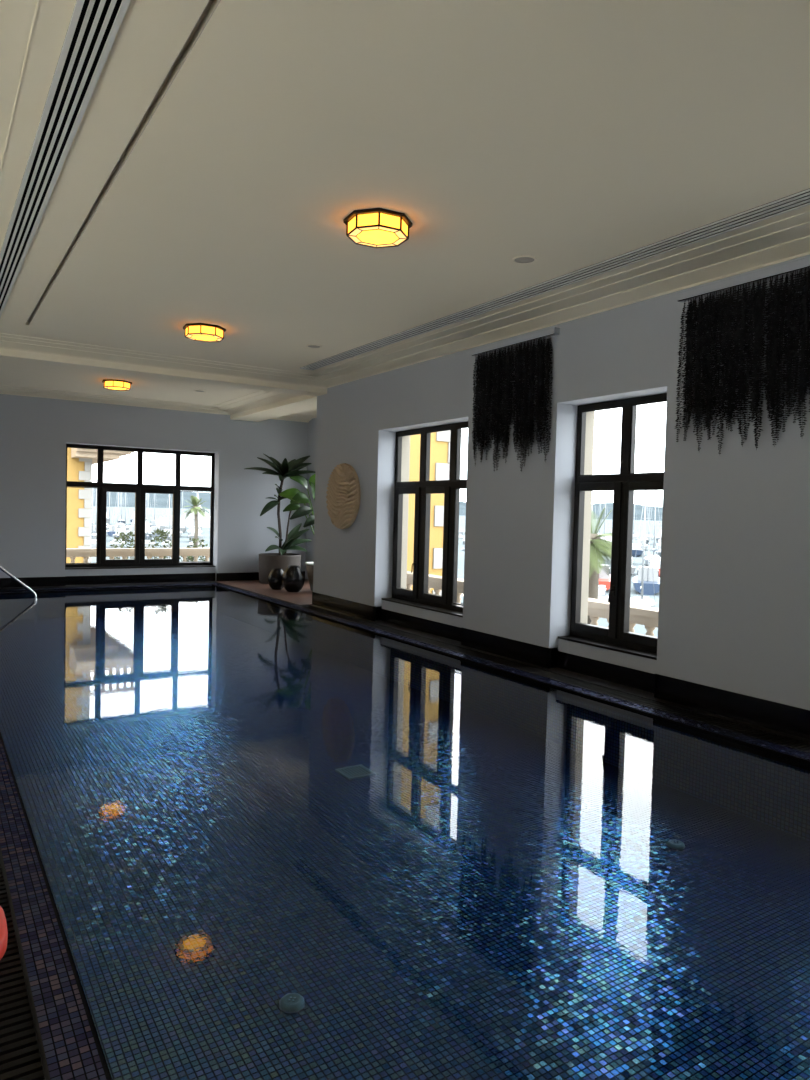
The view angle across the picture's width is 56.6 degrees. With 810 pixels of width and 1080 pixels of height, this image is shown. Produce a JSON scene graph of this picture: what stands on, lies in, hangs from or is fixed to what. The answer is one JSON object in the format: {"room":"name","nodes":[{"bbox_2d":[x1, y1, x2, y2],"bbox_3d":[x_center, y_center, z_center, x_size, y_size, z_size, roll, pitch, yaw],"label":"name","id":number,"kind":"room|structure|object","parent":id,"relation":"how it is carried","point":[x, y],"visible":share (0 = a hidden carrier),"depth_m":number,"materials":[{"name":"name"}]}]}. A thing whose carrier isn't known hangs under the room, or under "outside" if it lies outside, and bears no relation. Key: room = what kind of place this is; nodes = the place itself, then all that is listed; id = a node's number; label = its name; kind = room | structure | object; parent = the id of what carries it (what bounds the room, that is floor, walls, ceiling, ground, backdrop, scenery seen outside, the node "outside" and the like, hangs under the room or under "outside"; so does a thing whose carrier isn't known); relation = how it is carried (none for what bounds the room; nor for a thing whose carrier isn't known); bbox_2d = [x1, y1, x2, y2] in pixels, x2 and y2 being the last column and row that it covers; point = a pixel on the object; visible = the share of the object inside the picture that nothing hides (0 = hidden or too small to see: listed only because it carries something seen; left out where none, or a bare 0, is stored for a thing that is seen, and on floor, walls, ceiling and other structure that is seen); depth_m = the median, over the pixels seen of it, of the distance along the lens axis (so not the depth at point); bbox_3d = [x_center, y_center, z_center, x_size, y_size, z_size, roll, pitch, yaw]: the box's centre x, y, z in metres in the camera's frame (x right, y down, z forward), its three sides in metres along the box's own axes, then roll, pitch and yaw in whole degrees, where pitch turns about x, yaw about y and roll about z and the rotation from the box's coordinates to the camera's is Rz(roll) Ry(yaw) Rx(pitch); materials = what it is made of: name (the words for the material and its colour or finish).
{"room":"indoor swimming pool","nodes":[
{"label":"indoor swimming pool","id":0,"kind":"room"},
{"bbox_2d":[0,394,307,584],"bbox_3d":[-6.836,-0.902,13.791,11.680,3.520,0.500,0,3,-32],"label":"wall","id":1,"kind":"structure","parent":0,"point":[35,432],"depth_m":14.47,"materials":[{"name":"paint"}]},
{"bbox_2d":[0,385,229,414],"bbox_3d":[-7.440,-2.598,12.692,9.476,0.080,0.550,0,3,-32],"label":"trim","id":2,"kind":"structure","parent":1,"relation":"attached to","point":[10,390],"depth_m":13.97,"materials":[{"name":"paint"}]},
{"bbox_2d":[65,444,214,569],"bbox_3d":[-5.169,-0.628,14.850,2.881,2.352,0.240,0,3,-32],"label":"window","id":3,"kind":"structure","parent":1,"relation":"in","point":[140,489],"depth_m":14.85,"materials":[{"name":"brown metal"}]},
{"bbox_2d":[0,571,304,587],"bbox_3d":[-6.973,0.757,13.581,11.230,0.173,0.158,0,3,-32],"label":"baseboard","id":4,"kind":"structure","parent":1,"relation":"attached to","point":[189,577],"depth_m":14.61,"materials":[{"name":"black stone"}]},
{"bbox_2d":[273,414,316,422],"bbox_3d":[-2.451,-2.589,15.870,1.154,0.080,0.550,0,3,-32],"label":"trim","id":5,"kind":"structure","parent":1,"relation":"attached to","point":[292,417],"depth_m":16.04,"materials":[{"name":"paint"}]},
{"bbox_2d":[259,553,300,583],"bbox_3d":[-2.584,0.585,15.534,0.872,0.588,0.872,0,3,-32],"label":"pot","id":6,"kind":"object","parent":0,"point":[267,561],"depth_m":15.18,"materials":[{"name":"grey concrete"}]},
{"bbox_2d":[0,610,809,1079],"bbox_3d":[-1.180,1.871,6.707,4.580,0.200,17.000,0,3,-32],"label":"swimming pool","id":7,"kind":"structure","parent":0,"point":[499,900],"depth_m":4.18,"materials":[{"name":"liquid"}]},
{"bbox_2d":[0,566,36,628],"bbox_3d":[-6.620,0.661,11.746,1.594,1.560,0.100,0,3,-32],"label":"handrail","id":8,"kind":"object","parent":7,"relation":"on","point":[1,568],"visible":0.91,"depth_m":12.12,"materials":[{"name":"metal"}]},
{"bbox_2d":[279,993,303,1012],"bbox_3d":[-0.468,1.910,3.114,0.102,0.026,0.102,1,2,-10],"label":"inlet","id":9,"kind":"object","parent":7,"relation":"on","point":[291,1002],"visible":1,"depth_m":3.10,"materials":[{"name":"plastic"}]},
{"bbox_2d":[335,764,375,779],"bbox_3d":[-0.388,1.816,5.891,0.236,0.012,0.236,0,3,-32],"label":"drain cover","id":10,"kind":"object","parent":7,"relation":"on","point":[357,771],"visible":1,"depth_m":5.88,"materials":[{"name":"metal"}]},
{"bbox_2d":[667,839,684,849],"bbox_3d":[1.700,1.906,4.720,0.102,0.026,0.102,1,2,-10],"label":"inlet","id":11,"kind":"object","parent":7,"relation":"on","point":[674,844],"visible":1,"depth_m":4.69,"materials":[{"name":"plastic"}]},
{"bbox_2d":[0,0,809,415],"bbox_3d":[-1.933,-2.348,6.048,11.630,0.200,18.480,0,3,-32],"label":"ceiling","id":12,"kind":"structure","parent":0,"point":[570,136],"depth_m":4.17,"materials":[{"name":"paint"}]},
{"bbox_2d":[0,0,39,169],"bbox_3d":[-0.212,-2.015,1.032,0.008,0.003,8.150,0,3,-32],"label":"trim","id":13,"kind":"structure","parent":12,"relation":"attached to","point":[38,2],"depth_m":3.49,"materials":[{"name":"paint"}]},
{"bbox_2d":[0,0,129,316],"bbox_3d":[-1.565,-2.139,3.546,0.173,0.012,10.850,0,3,-32],"label":"ceiling vent","id":14,"kind":"object","parent":12,"relation":"in","point":[94,25],"visible":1,"depth_m":3.82,"materials":[{"name":"grey metal"}]},
{"bbox_2d":[102,379,131,390],"bbox_3d":[-4.631,-2.489,12.107,0.449,0.111,0.449,0,3,-32],"label":"ceiling lamp","id":15,"kind":"object","parent":12,"relation":"attached to","point":[111,384],"visible":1,"depth_m":11.97,"materials":[{"name":"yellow glass"}]},
{"bbox_2d":[26,0,220,323],"bbox_3d":[-0.875,-2.135,3.143,0.038,0.044,12.430,0,3,-32],"label":"trim","id":16,"kind":"structure","parent":12,"relation":"attached to","point":[211,5],"depth_m":3.95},
{"bbox_2d":[0,348,326,396],"bbox_3d":[-5.302,-2.375,9.325,9.466,0.165,0.380,0,3,-32],"label":"ceiling beam","id":17,"kind":"structure","parent":12,"relation":"attached to","point":[5,354],"depth_m":10.37,"materials":[{"name":"paint"}]},
{"bbox_2d":[0,333,326,387],"bbox_3d":[-5.051,-2.396,8.931,9.466,0.080,0.550,0,3,-32],"label":"ceiling beam","id":18,"kind":"structure","parent":12,"relation":"attached to","point":[7,341],"depth_m":10.05,"materials":[{"name":"paint"}]},
{"bbox_2d":[183,323,225,341],"bbox_3d":[-2.215,-2.284,8.312,0.449,0.111,0.449,0,3,-32],"label":"ceiling lamp","id":19,"kind":"object","parent":12,"relation":"attached to","point":[202,332],"visible":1,"depth_m":8.18,"materials":[{"name":"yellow glass"}]},
{"bbox_2d":[230,395,316,421],"bbox_3d":[-2.245,-2.468,13.913,0.600,0.165,4.080,0,3,-32],"label":"ceiling beam","id":20,"kind":"structure","parent":12,"relation":"attached to","point":[302,403],"depth_m":13.83,"materials":[{"name":"paint"}]},
{"bbox_2d":[306,344,321,347],"bbox_3d":[-1.098,-2.336,9.084,0.190,0.009,0.190,0,3,-32],"label":"ceiling speaker","id":21,"kind":"object","parent":12,"relation":"attached to","point":[309,345],"visible":1,"depth_m":9.08,"materials":[{"name":"paint"}]},
{"bbox_2d":[343,208,411,247],"bbox_3d":[-0.184,-2.113,5.123,0.449,0.111,0.449,0,3,-32],"label":"ceiling lamp","id":22,"kind":"object","parent":12,"relation":"attached to","point":[374,227],"visible":1,"depth_m":5.02,"materials":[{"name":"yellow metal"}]},
{"bbox_2d":[512,255,536,263],"bbox_3d":[0.921,-2.161,5.811,0.190,0.009,0.190,0,3,-32],"label":"ceiling speaker","id":23,"kind":"object","parent":12,"relation":"attached to","point":[523,259],"visible":1,"depth_m":5.80,"materials":[{"name":"paint"}]},
{"bbox_2d":[514,257,533,262],"bbox_3d":[0.921,-2.163,5.811,0.154,0.006,0.154,0,3,-32],"label":"grille","id":24,"kind":"object","parent":23,"relation":"attached to","point":[516,259],"depth_m":5.81,"materials":[{"name":"white plastic"}]},
{"bbox_2d":[300,188,809,369],"bbox_3d":[1.633,-2.142,5.820,0.200,0.012,11.250,0,3,-32],"label":"ceiling vent","id":25,"kind":"object","parent":12,"relation":"in","point":[800,199],"visible":1,"depth_m":5.94,"materials":[{"name":"grey metal"}]},
{"bbox_2d":[0,595,809,840],"bbox_3d":[-1.171,1.521,6.694,4.660,0.500,17.080,0,3,-32],"label":"wall","id":26,"kind":"structure","parent":0,"point":[773,793],"depth_m":6.80,"materials":[{"name":"tile"}]},
{"bbox_2d":[0,739,105,1079],"bbox_3d":[-3.075,1.258,5.467,0.126,0.020,17.076,0,3,-32],"label":"coping","id":27,"kind":"object","parent":26,"relation":"on","point":[71,1053],"depth_m":2.54,"materials":[{"name":"tile"}]},
{"bbox_2d":[0,585,272,604],"bbox_3d":[-1.165,1.271,6.684,4.380,0.001,16.800,0,3,-32],"label":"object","id":28,"kind":"object","parent":26,"relation":"in","point":[207,591],"visible":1,"depth_m":12.98,"materials":[{"name":"black tile"}]},
{"bbox_2d":[0,583,809,760],"bbox_3d":[-1.111,1.262,6.718,4.530,0.020,17.076,0,3,-32],"label":"coping","id":29,"kind":"object","parent":26,"relation":"on","point":[766,744],"visible":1,"depth_m":6.81,"materials":[{"name":"stone"}]},
{"bbox_2d":[0,583,809,753],"bbox_3d":[-1.199,1.266,6.753,4.672,0.044,16.954,0,3,-32],"label":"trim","id":30,"kind":"structure","parent":26,"relation":"attached to","point":[197,583],"depth_m":6.95,"materials":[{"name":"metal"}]},
{"bbox_2d":[0,584,809,1079],"bbox_3d":[-1.165,1.289,6.685,4.404,0.064,16.824,0,3,-32],"label":"trim","id":31,"kind":"structure","parent":26,"relation":"attached to","point":[758,750],"depth_m":5.79,"materials":[{"name":"black tile"}]},
{"bbox_2d":[313,255,809,709],"bbox_3d":[2.523,-0.382,6.321,0.514,3.520,13.980,0,3,-32],"label":"wall","id":32,"kind":"structure","parent":0,"point":[734,614],"depth_m":6.89,"materials":[{"name":"paint"}]},
{"bbox_2d":[212,390,301,414],"bbox_3d":[-2.729,-2.511,13.602,0.550,0.080,4.080,0,3,-32],"label":"trim","id":33,"kind":"structure","parent":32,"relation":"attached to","point":[260,398],"depth_m":13.70,"materials":[{"name":"paint"}]},
{"bbox_2d":[326,463,360,528],"bbox_3d":[-0.926,-0.649,11.172,0.070,0.980,0.980,0,3,-32],"label":"disc","id":34,"kind":"object","parent":32,"relation":"attached to","point":[343,496],"visible":1,"depth_m":11.10,"materials":[{"name":"brown wood"}]},
{"bbox_2d":[382,422,467,617],"bbox_3d":[0.352,-0.293,9.690,0.240,2.352,2.039,0,3,-32],"label":"window","id":35,"kind":"structure","parent":32,"relation":"in","point":[419,597],"depth_m":9.90,"materials":[{"name":"brown metal"}]},
{"bbox_2d":[401,411,594,623],"bbox_3d":[1.259,-0.238,8.635,0.160,2.335,4.794,0,3,-32],"label":"trim","id":36,"kind":"structure","parent":32,"relation":"attached to","point":[590,416],"depth_m":7.75,"materials":[{"name":"white paint"}]},
{"bbox_2d":[471,327,559,471],"bbox_3d":[1.107,-1.416,7.975,0.134,1.405,1.340,0,3,-32],"label":"wall hanging","id":37,"kind":"object","parent":32,"relation":"attached to","point":[525,394],"depth_m":7.91,"materials":[{"name":"fabric"}]},
{"bbox_2d":[307,211,809,387],"bbox_3d":[2.215,-2.093,5.819,0.550,0.080,13.620,0,3,-32],"label":"trim","id":38,"kind":"structure","parent":32,"relation":"attached to","point":[786,239],"depth_m":6.53,"materials":[{"name":"paint"}]},
{"bbox_2d":[312,592,809,738],"bbox_3d":[2.476,1.254,6.383,0.522,0.204,13.988,0,3,-32],"label":"baseboard","id":39,"kind":"structure","parent":32,"relation":"attached to","point":[792,720],"depth_m":6.95,"materials":[{"name":"black stone"}]},
{"bbox_2d":[558,393,666,659],"bbox_3d":[2.025,-0.151,7.061,0.240,2.352,1.311,0,3,-32],"label":"window","id":40,"kind":"structure","parent":32,"relation":"in","point":[617,637],"depth_m":7.13,"materials":[{"name":"brown metal"}]},
{"bbox_2d":[675,257,809,454],"bbox_3d":[2.592,-1.322,5.650,0.116,1.342,1.340,0,3,-32],"label":"wall hanging","id":41,"kind":"object","parent":32,"relation":"attached to","point":[705,343],"depth_m":5.66,"materials":[{"name":"fabric"}]},
{"label":"outside","id":42,"kind":"structure","parent":0,"visible":0},
{"bbox_3d":[-0.247,1.753,7.829,24.000,0.200,21.300,0,3,-32],"label":"terrace","id":43,"kind":"object","parent":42,"visible":0},
{"bbox_2d":[66,548,209,562],"bbox_3d":[-5.531,0.685,16.689,6.600,1.000,0.280,0,3,-32],"label":"stone balustrade","id":44,"kind":"object","parent":43,"relation":"on","point":[72,553],"visible":0.1,"depth_m":16.30,"materials":[{"name":"beige stone"}]},
{"bbox_2d":[406,571,658,635],"bbox_3d":[1.890,1.164,8.980,0.280,1.000,7.800,0,3,-32],"label":"stone balustrade","id":45,"kind":"object","parent":43,"relation":"on","point":[647,616],"visible":0.07,"depth_m":8.33,"materials":[{"name":"beige stone"}]},
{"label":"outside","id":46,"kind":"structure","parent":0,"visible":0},
{"bbox_3d":[-9.182,4.491,18.129,44.000,1.300,80.000,0,3,-32],"label":"quay","id":47,"kind":"object","parent":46,"visible":0},
{"bbox_2d":[66,448,132,562],"bbox_3d":[-17.075,-4.822,24.826,13.850,18.000,11.400,0,3,-32],"label":"building","id":48,"kind":"structure","parent":47,"relation":"on","point":[80,461],"depth_m":24.10,"materials":[{"name":"yellow paint"}]},
{"bbox_2d":[109,531,134,558],"bbox_3d":[-6.426,0.486,17.265,0.708,1.414,0.737,1,2,-22],"label":"shrub","id":49,"kind":"object","parent":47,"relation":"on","point":[122,534],"visible":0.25,"depth_m":17.21,"materials":[{"name":"green plant"}]},
{"bbox_2d":[145,528,171,558],"bbox_3d":[-5.719,0.450,17.675,0.829,1.492,0.818,1,2,-7],"label":"shrub","id":50,"kind":"object","parent":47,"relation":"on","point":[159,532],"visible":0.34,"depth_m":17.60,"materials":[{"name":"green plant"}]},
{"bbox_2d":[180,537,207,560],"bbox_3d":[-5.040,0.566,18.121,0.786,1.262,0.753,0,3,-32],"label":"shrub","id":51,"kind":"object","parent":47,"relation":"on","point":[191,558],"visible":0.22,"depth_m":18.11,"materials":[{"name":"green plant"}]},
{"bbox_2d":[181,496,208,547],"bbox_3d":[-25.752,-2.032,92.548,3.650,6.947,3.670,0,3,-32],"label":"palm tree","id":52,"kind":"object","parent":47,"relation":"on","point":[194,500],"visible":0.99,"depth_m":92.51,"materials":[{"name":"green plant"}]},
{"bbox_2d":[305,417,449,594],"bbox_3d":[-1.337,-1.029,14.539,1.800,12.000,5.130,0,3,-32],"label":"wall","id":53,"kind":"structure","parent":47,"relation":"on","point":[440,441],"depth_m":12.74,"materials":[{"name":"paint"}]},
{"bbox_2d":[587,507,632,623],"bbox_3d":[8.195,1.141,33.260,3.632,5.186,3.662,2,2,14],"label":"palm tree","id":54,"kind":"object","parent":47,"relation":"on","point":[598,546],"visible":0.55,"depth_m":33.14,"materials":[{"name":"green plant"}]},
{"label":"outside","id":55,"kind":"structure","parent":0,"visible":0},
{"bbox_2d":[91,506,661,636],"bbox_3d":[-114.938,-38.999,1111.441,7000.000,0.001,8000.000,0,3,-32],"label":"sea","id":56,"kind":"structure","parent":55,"point":[184,539],"depth_m":162.00,"materials":[{"name":"liquid"}]},
{"bbox_2d":[91,496,96,547],"bbox_3d":[-39.907,-3.254,96.155,1.792,8.560,6.271,1,2,-22],"label":"sailboat","id":57,"kind":"object","parent":56,"relation":"on","point":[93,542],"visible":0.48,"depth_m":95.05,"materials":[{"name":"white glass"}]},
{"bbox_2d":[91,475,96,539],"bbox_3d":[-46.207,-4.757,112.623,2.102,10.042,7.356,1,2,-21],"label":"sailboat","id":58,"kind":"object","parent":56,"relation":"on","point":[95,533],"visible":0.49,"depth_m":112.22,"materials":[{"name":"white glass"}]},
{"bbox_2d":[106,492,113,530],"bbox_3d":[-60.548,-6.545,154.244,2.043,9.760,7.150,1,2,-20],"label":"sailboat","id":59,"kind":"object","parent":56,"relation":"on","point":[107,527],"visible":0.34,"depth_m":153.91,"materials":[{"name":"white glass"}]},
{"bbox_2d":[106,525,116,536],"bbox_3d":[-51.396,-2.485,132.568,2.194,3.862,6.452,1,2,-21],"label":"launch","id":60,"kind":"object","parent":56,"relation":"on","point":[110,531],"visible":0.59,"depth_m":131.13,"materials":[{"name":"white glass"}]},
{"bbox_2d":[110,482,124,547],"bbox_3d":[-37.093,-3.224,97.276,1.792,8.560,6.271,1,2,-20],"label":"sailboat","id":61,"kind":"object","parent":56,"relation":"on","point":[117,543],"visible":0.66,"depth_m":96.97,"materials":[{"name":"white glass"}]},
{"bbox_2d":[113,516,128,539],"bbox_3d":[-43.063,-1.631,114.028,2.262,3.982,6.651,1,2,-22],"label":"launch","id":62,"kind":"object","parent":56,"relation":"on","point":[120,529],"visible":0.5,"depth_m":113.62,"materials":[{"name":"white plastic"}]},
{"bbox_2d":[117,495,124,523],"bbox_3d":[-79.453,-10.073,211.117,2.433,11.627,8.517,1,2,-20],"label":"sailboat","id":63,"kind":"object","parent":56,"relation":"on","point":[120,495],"visible":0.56,"depth_m":210.16,"materials":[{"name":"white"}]},
{"bbox_2d":[121,496,129,530],"bbox_3d":[-57.672,-6.513,155.344,2.043,9.760,7.150,1,2,-22],"label":"sailboat","id":64,"kind":"object","parent":56,"relation":"on","point":[125,526],"visible":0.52,"depth_m":155.00,"materials":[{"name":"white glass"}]},
{"bbox_2d":[126,526,134,536],"bbox_3d":[-48.251,-2.448,133.746,2.194,3.862,6.452,1,2,-18],"label":"launch","id":65,"kind":"object","parent":56,"relation":"on","point":[131,528],"visible":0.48,"depth_m":132.35,"materials":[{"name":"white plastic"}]},
{"bbox_2d":[145,518,152,539],"bbox_3d":[-39.873,-1.840,115.073,2.614,4.324,10.558,1,2,-18],"label":"motor yacht","id":66,"kind":"object","parent":56,"relation":"on","point":[149,527],"visible":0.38,"depth_m":114.34,"materials":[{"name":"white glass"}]},
{"bbox_2d":[145,483,154,547],"bbox_3d":[-33.656,-3.182,98.519,1.792,8.560,6.271,1,2,-19],"label":"sailboat","id":67,"kind":"object","parent":56,"relation":"on","point":[147,541],"visible":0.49,"depth_m":97.47,"materials":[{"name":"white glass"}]},
{"bbox_2d":[151,516,159,536],"bbox_3d":[-44.753,-2.403,134.957,2.194,3.862,6.452,1,2,-19],"label":"launch","id":68,"kind":"object","parent":56,"relation":"on","point":[155,527],"visible":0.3,"depth_m":133.49,"materials":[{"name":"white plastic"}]},
{"bbox_2d":[156,516,167,530],"bbox_3d":[-51.001,-3.664,157.712,2.541,4.202,10.261,1,2,-16],"label":"motor yacht","id":69,"kind":"object","parent":56,"relation":"on","point":[161,522],"visible":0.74,"depth_m":157.04,"materials":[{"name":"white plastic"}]},
{"bbox_2d":[162,529,171,540],"bbox_3d":[-36.542,-1.548,116.283,2.262,3.982,6.651,1,2,-19],"label":"launch","id":70,"kind":"object","parent":56,"relation":"on","point":[165,530],"visible":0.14,"depth_m":115.71,"materials":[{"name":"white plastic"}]},
{"bbox_2d":[162,494,172,547],"bbox_3d":[-31.110,-3.148,99.354,1.792,8.560,6.271,1,2,-16],"label":"sailboat","id":71,"kind":"object","parent":56,"relation":"on","point":[168,494],"visible":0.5,"depth_m":99.32,"materials":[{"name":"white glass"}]},
{"bbox_2d":[166,514,171,528],"bbox_3d":[-57.808,-4.921,185.416,2.598,4.297,10.493,1,2,-16],"label":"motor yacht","id":72,"kind":"object","parent":56,"relation":"on","point":[167,520],"visible":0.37,"depth_m":181.70,"materials":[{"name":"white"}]},
{"bbox_2d":[180,523,186,531],"bbox_3d":[-47.250,-3.370,158.982,2.199,3.870,6.465,1,2,-17],"label":"launch","id":73,"kind":"object","parent":56,"relation":"on","point":[182,526],"visible":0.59,"depth_m":158.44,"materials":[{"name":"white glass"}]},
{"bbox_2d":[180,491,186,527],"bbox_3d":[-55.038,-7.702,186.052,2.089,9.980,7.311,1,2,-17],"label":"sailboat","id":74,"kind":"object","parent":56,"relation":"on","point":[182,498],"visible":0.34,"depth_m":185.46,"materials":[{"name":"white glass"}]},
{"bbox_2d":[180,495,209,526],"bbox_3d":[-56.878,-8.145,206.625,12.000,9.000,12.000,0,3,-32],"label":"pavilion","id":75,"kind":"object","parent":56,"relation":"on","point":[205,522],"visible":0.39,"depth_m":203.15,"materials":[{"name":"white"}]},
{"bbox_2d":[188,518,201,535],"bbox_3d":[-38.267,-2.558,137.022,2.536,4.194,10.240,1,2,-16],"label":"motor yacht","id":76,"kind":"object","parent":56,"relation":"on","point":[192,527],"visible":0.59,"depth_m":133.62,"materials":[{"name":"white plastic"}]},
{"bbox_2d":[188,530,202,540],"bbox_3d":[-32.601,-1.490,117.449,2.262,3.982,6.651,1,2,-17],"label":"launch","id":77,"kind":"object","parent":56,"relation":"on","point":[193,531],"visible":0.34,"depth_m":116.69,"materials":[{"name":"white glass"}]},
{"bbox_2d":[190,485,203,547],"bbox_3d":[-27.739,-3.098,100.349,1.792,8.560,6.271,1,2,-17],"label":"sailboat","id":78,"kind":"object","parent":56,"relation":"on","point":[191,543],"visible":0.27,"depth_m":100.42,"materials":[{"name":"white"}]},
{"bbox_2d":[92,487,662,520],"bbox_3d":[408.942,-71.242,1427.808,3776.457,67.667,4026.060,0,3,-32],"label":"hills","id":79,"kind":"structure","parent":56,"relation":"on","point":[162,499],"depth_m":1923.40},
{"bbox_2d":[591,491,596,522],"bbox_3d":[22.669,-2.325,91.383,2.159,10.316,7.557,2,2,13],"label":"sailboat","id":80,"kind":"object","parent":56,"relation":"on","point":[592,491],"visible":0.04,"depth_m":91.52,"materials":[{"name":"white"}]},
{"bbox_2d":[598,585,607,600],"bbox_3d":[11.309,2.812,44.573,1.706,3.003,5.016,2,2,16],"label":"launch","id":81,"kind":"object","parent":56,"relation":"on","point":[601,590],"visible":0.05,"depth_m":44.19,"materials":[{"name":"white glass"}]},
{"bbox_2d":[599,495,608,538],"bbox_3d":[43.055,-4.814,162.118,2.315,11.063,8.104,2,2,13],"label":"sailboat","id":82,"kind":"object","parent":56,"relation":"on","point":[605,501],"visible":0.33,"depth_m":161.72,"materials":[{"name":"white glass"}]},
{"bbox_2d":[598,561,610,589],"bbox_3d":[15.113,1.980,58.315,2.225,3.916,6.542,2,2,17],"label":"launch","id":83,"kind":"object","parent":56,"relation":"on","point":[604,579],"visible":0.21,"depth_m":56.84,"materials":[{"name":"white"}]},
{"bbox_2d":[631,560,635,573],"bbox_3d":[21.412,1.874,72.873,1.879,3.307,5.525,2,2,16],"label":"launch","id":84,"kind":"object","parent":56,"relation":"on","point":[632,566],"visible":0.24,"depth_m":71.96,"materials":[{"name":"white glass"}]},
{"bbox_2d":[632,499,637,539],"bbox_3d":[59.451,-5.697,195.266,2.343,11.195,8.201,2,2,15],"label":"sailboat","id":85,"kind":"object","parent":56,"relation":"on","point":[635,536],"visible":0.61,"depth_m":193.77,"materials":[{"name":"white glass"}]},
{"bbox_2d":[632,543,642,556],"bbox_3d":[33.491,0.648,108.881,2.114,3.721,6.215,2,2,19],"label":"launch","id":86,"kind":"object","parent":56,"relation":"on","point":[639,551],"visible":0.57,"depth_m":108.15,"materials":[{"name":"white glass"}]},
{"bbox_2d":[630,490,655,607],"bbox_3d":[13.871,0.572,43.756,1.585,7.573,5.548,2,2,16],"label":"sailboat","id":87,"kind":"object","parent":56,"relation":"on","point":[637,600],"visible":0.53,"depth_m":43.46,"materials":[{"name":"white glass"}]},
{"bbox_2d":[638,540,647,549],"bbox_3d":[41.522,0.050,131.814,2.047,3.603,6.019,2,2,19],"label":"launch","id":88,"kind":"object","parent":56,"relation":"on","point":[639,541],"visible":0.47,"depth_m":130.62,"materials":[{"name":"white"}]},
{"bbox_2d":[638,500,648,543],"bbox_3d":[50.888,-4.527,159.841,2.315,11.063,8.104,2,2,18],"label":"sailboat","id":89,"kind":"object","parent":56,"relation":"on","point":[647,541],"visible":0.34,"depth_m":159.33,"materials":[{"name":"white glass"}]},
{"bbox_2d":[632,551,659,594],"bbox_3d":[18.515,2.104,57.321,2.225,3.916,6.542,2,2,18],"label":"launch","id":90,"kind":"object","parent":56,"relation":"on","point":[649,588],"visible":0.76,"depth_m":55.80,"materials":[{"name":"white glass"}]},
{"bbox_2d":[645,497,653,539],"bbox_3d":[63.068,-5.562,194.132,2.343,11.195,8.201,2,2,19],"label":"sailboat","id":91,"kind":"object","parent":56,"relation":"on","point":[649,537],"visible":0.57,"depth_m":192.52,"materials":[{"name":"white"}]},
{"bbox_2d":[644,493,660,564],"bbox_3d":[29.671,-2.070,89.361,2.159,10.316,7.557,2,2,17],"label":"sailboat","id":92,"kind":"object","parent":56,"relation":"on","point":[654,556],"visible":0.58,"depth_m":89.44,"materials":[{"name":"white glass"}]},
{"bbox_2d":[649,543,660,576],"bbox_3d":[24.074,1.974,72.035,1.879,3.307,5.525,2,2,20],"label":"launch","id":93,"kind":"object","parent":56,"relation":"on","point":[654,562],"visible":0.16,"depth_m":71.78,"materials":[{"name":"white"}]},
{"bbox_2d":[656,527,661,541],"bbox_3d":[54.425,-1.257,158.676,2.880,4.763,11.631,2,2,19],"label":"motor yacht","id":94,"kind":"object","parent":56,"relation":"on","point":[659,535],"visible":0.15,"depth_m":158.06,"materials":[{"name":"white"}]},
{"bbox_2d":[656,516,661,556],"bbox_3d":[37.022,-2.109,107.632,1.964,9.384,6.874,2,2,18],"label":"sailboat","id":95,"kind":"object","parent":56,"relation":"on","point":[659,551],"visible":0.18,"depth_m":107.22,"materials":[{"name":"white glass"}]},
{"bbox_2d":[658,534,661,548],"bbox_3d":[44.966,-0.050,130.761,2.366,3.913,9.554,2,2,17],"label":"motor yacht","id":96,"kind":"object","parent":56,"relation":"on","point":[659,540],"visible":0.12,"depth_m":127.62,"materials":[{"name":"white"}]},
{"bbox_3d":[-5.036,1.361,4.034,4.242,0.220,18.080,0,3,-32],"label":"floor","id":97,"kind":"structure","parent":0,"visible":0},
{"bbox_2d":[0,579,809,1079],"bbox_3d":[-0.327,1.366,7.092,6.988,0.224,18.180,0,3,-32],"label":"floor","id":98,"kind":"structure","parent":97,"relation":"in","point":[22,1053],"depth_m":5.42,"materials":[{"name":"black tile"}]},
{"bbox_2d":[0,906,7,959],"bbox_3d":[-1.511,1.357,2.582,0.256,0.079,0.430,0,3,-32],"label":"float","id":99,"kind":"object","parent":98,"relation":"on","point":[3,924],"visible":1,"depth_m":2.56,"materials":[{"name":"red plastic"}]},
{"bbox_2d":[268,568,283,589],"bbox_3d":[-2.414,0.738,14.215,0.344,0.391,0.344,0,3,-32],"label":"ribbed vase","id":100,"kind":"object","parent":98,"relation":"on","point":[275,576],"visible":0.88,"depth_m":14.08,"materials":[{"name":"black ceramic"}]},
{"bbox_2d":[245,454,314,583],"bbox_3d":[-2.565,-0.442,15.455,1.523,2.648,0.932,0,3,-32],"label":"potted palm","id":101,"kind":"object","parent":98,"relation":"on","point":[267,561],"visible":0.87,"depth_m":15.40,"materials":[{"name":"plant"}]},
{"bbox_2d":[282,565,304,591],"bbox_3d":[-2.063,0.716,13.915,0.415,0.476,0.415,0,3,-32],"label":"ribbed vase","id":102,"kind":"object","parent":98,"relation":"on","point":[293,578],"visible":1,"depth_m":13.77,"materials":[{"name":"black ceramic"}]},
{"bbox_2d":[279,474,314,590],"bbox_3d":[-1.772,-0.155,13.994,1.170,2.225,0.596,0,3,-32],"label":"potted plant","id":103,"kind":"object","parent":98,"relation":"on","point":[297,497],"visible":0.48,"depth_m":13.85,"materials":[{"name":"green plant"}]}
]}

